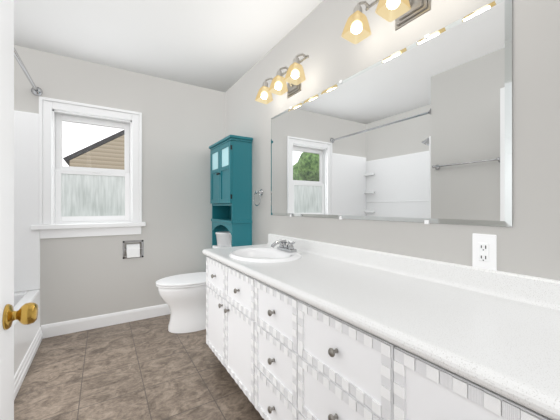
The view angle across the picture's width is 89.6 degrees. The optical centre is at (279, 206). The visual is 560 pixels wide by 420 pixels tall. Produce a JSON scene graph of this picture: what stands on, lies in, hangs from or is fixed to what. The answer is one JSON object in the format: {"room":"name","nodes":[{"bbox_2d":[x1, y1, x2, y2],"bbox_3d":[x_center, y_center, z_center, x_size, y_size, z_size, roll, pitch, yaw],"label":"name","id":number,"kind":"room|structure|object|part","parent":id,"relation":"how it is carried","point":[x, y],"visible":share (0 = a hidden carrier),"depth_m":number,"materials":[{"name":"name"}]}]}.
{"room":"bathroom","nodes":[
{"label":"bathroom","id":0,"kind":"room"},
{"bbox_2d":[14,45,224,326],"bbox_3d":[-1.695,-0.101,2.692,2.704,2.440,0.150,0,0,-32],"label":"wall","id":1,"kind":"structure","parent":0,"point":[183,127],"depth_m":2.81,"materials":[{"name":"grey paint"}]},
{"bbox_2d":[14,47,42,95],"bbox_3d":[-1.655,-0.971,1.749,0.076,0.076,1.490,0,0,-32],"label":"curtain rod","id":2,"kind":"object","parent":1,"relation":"attached to","point":[36,91],"visible":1,"depth_m":2.09,"materials":[{"name":"silver metal"}]},
{"bbox_2d":[31,96,145,238],"bbox_3d":[-1.738,-0.326,2.629,0.860,1.199,0.210,0,0,-32],"label":"window","id":3,"kind":"structure","parent":1,"relation":"in","point":[48,227],"depth_m":2.59,"materials":[{"name":"white wood"}]},
{"bbox_3d":[-1.741,-0.344,2.650,0.585,0.963,0.072,0,0,-32],"label":"window sash","id":4,"kind":"part","parent":3,"relation":"part of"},
{"bbox_2d":[41,304,170,337],"bbox_3d":[-1.566,1.064,2.676,1.082,0.110,0.014,0,0,-32],"label":"baseboard","id":5,"kind":"structure","parent":1,"relation":"attached to","point":[71,326],"depth_m":2.62,"materials":[{"name":"white wood"}]},
{"bbox_2d":[123,240,143,258],"bbox_3d":[-1.452,0.419,2.786,0.182,0.172,0.109,0,0,-32],"label":"paper holder","id":6,"kind":"object","parent":1,"relation":"attached to","point":[133,249],"visible":1,"depth_m":2.76,"materials":[{"name":"silver metal"}]},
{"bbox_2d":[14,314,263,419],"bbox_3d":[-0.511,1.149,0.804,2.704,0.060,4.606,0,0,-32],"label":"floor","id":7,"kind":"structure","parent":0,"point":[153,368],"depth_m":1.82,"materials":[{"name":"tile"}]},
{"bbox_2d":[14,110,42,399],"bbox_3d":[-1.948,0.168,1.565,0.771,1.898,1.484,0,0,-32],"label":"tub","id":8,"kind":"object","parent":7,"relation":"on","point":[28,339],"visible":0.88,"depth_m":2.31,"materials":[{"name":"white plastic"}]},
{"bbox_2d":[156,245,231,332],"bbox_3d":[-0.757,0.765,2.692,0.792,0.704,0.490,0,0,-32],"label":"toilet","id":9,"kind":"object","parent":7,"relation":"on","point":[183,296],"visible":0.5,"depth_m":2.51,"materials":[{"name":"white ceramic"}]},
{"bbox_2d":[215,231,231,245],"bbox_3d":[-0.591,0.341,2.984,0.180,0.143,0.180,0,0,-32],"label":"bucket","id":10,"kind":"object","parent":9,"relation":"on","point":[224,238],"visible":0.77,"depth_m":2.92,"materials":[{"name":"white plastic"}]},
{"bbox_2d":[209,135,252,246],"bbox_3d":[-0.516,0.235,2.843,0.240,1.764,0.609,0,0,-32],"label":"over-toilet cabinet","id":11,"kind":"object","parent":7,"relation":"on","point":[231,179],"visible":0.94,"depth_m":2.64,"materials":[{"name":"teal paint"}]},
{"bbox_2d":[202,234,559,419],"bbox_3d":[0.192,0.669,1.396,0.581,0.896,1.955,0,0,-32],"label":"bathroom vanity","id":12,"kind":"object","parent":7,"relation":"on","point":[300,329],"visible":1,"depth_m":0.93,"materials":[{"name":"white wood"}]},
{"bbox_2d":[229,247,301,279],"bbox_3d":[-0.095,0.375,1.811,0.444,0.162,0.510,0,0,-32],"label":"sink","id":13,"kind":"object","parent":12,"relation":"in","point":[258,256],"depth_m":1.82,"materials":[{"name":"white ceramic"}]},
{"bbox_2d":[270,239,296,252],"bbox_3d":[0.007,0.258,1.875,0.155,0.076,0.177,0,0,-32],"label":"faucet","id":14,"kind":"object","parent":12,"relation":"on","point":[284,247],"depth_m":1.87,"materials":[{"name":"silver metal"}]},
{"bbox_2d":[14,0,322,91],"bbox_3d":[-0.511,-1.351,0.804,2.704,0.060,4.606,0,0,-32],"label":"ceiling","id":15,"kind":"structure","parent":0,"point":[222,45],"depth_m":2.14,"materials":[{"name":"white paint"}]},
{"bbox_2d":[225,0,559,280],"bbox_3d":[0.571,-0.101,1.483,0.150,2.440,4.306,0,0,-32],"label":"wall","id":16,"kind":"structure","parent":0,"point":[528,242],"depth_m":1.23,"materials":[{"name":"grey paint"}]},
{"bbox_2d":[253,189,262,205],"bbox_3d":[-0.187,-0.079,2.497,0.055,0.150,0.133,0,0,-32],"label":"towel ring","id":17,"kind":"object","parent":16,"relation":"attached to","point":[260,192],"visible":1,"depth_m":2.49,"materials":[{"name":"silver metal"}]},
{"bbox_2d":[255,53,308,103],"bbox_3d":[0.023,-0.913,2.027,0.199,0.196,0.526,0,0,-32],"label":"light","id":18,"kind":"object","parent":16,"relation":"attached to","point":[294,78],"visible":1,"depth_m":1.99,"materials":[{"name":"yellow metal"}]},
{"bbox_2d":[341,0,430,43],"bbox_3d":[0.521,-0.935,1.233,0.199,0.196,0.526,0,0,-32],"label":"light","id":19,"kind":"object","parent":16,"relation":"attached to","point":[357,30],"visible":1,"depth_m":1.30,"materials":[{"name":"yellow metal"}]},
{"bbox_2d":[271,0,511,226],"bbox_3d":[0.360,-0.335,1.668,0.009,0.823,1.648,0,0,-32],"label":"mirror","id":20,"kind":"object","parent":16,"relation":"attached to","point":[420,131],"visible":1,"depth_m":1.27,"materials":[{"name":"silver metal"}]},
{"bbox_2d":[472,233,496,269],"bbox_3d":[0.753,0.168,1.041,0.010,0.132,0.078,0,0,-32],"label":"electrical outlet","id":21,"kind":"object","parent":16,"relation":"attached to","point":[484,251],"visible":1,"depth_m":1.04,"materials":[{"name":"white plastic"}]},
{"bbox_3d":[0.296,-0.101,0.233,1.644,2.440,0.120,0,0,-32],"label":"wall","id":22,"kind":"structure","parent":0,"visible":0},
{"bbox_2d":[0,0,37,419],"bbox_3d":[-0.448,0.103,0.330,0.148,2.008,0.828,0,0,-32],"label":"door","id":23,"kind":"structure","parent":22,"relation":"in","point":[26,314],"depth_m":0.63,"materials":[{"name":"white wood"}]},
{"bbox_3d":[-1.076,1.319,-0.557,80.000,0.200,80.000,0,0,-32],"label":"ground","id":24,"kind":"structure","parent":0,"visible":0},
{"bbox_2d":[63,130,123,169],"bbox_3d":[-2.398,-0.651,9.882,7.794,5.540,5.320,0,0,-32],"label":"house","id":25,"kind":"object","parent":24,"relation":"on","point":[96,152],"depth_m":6.00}
]}

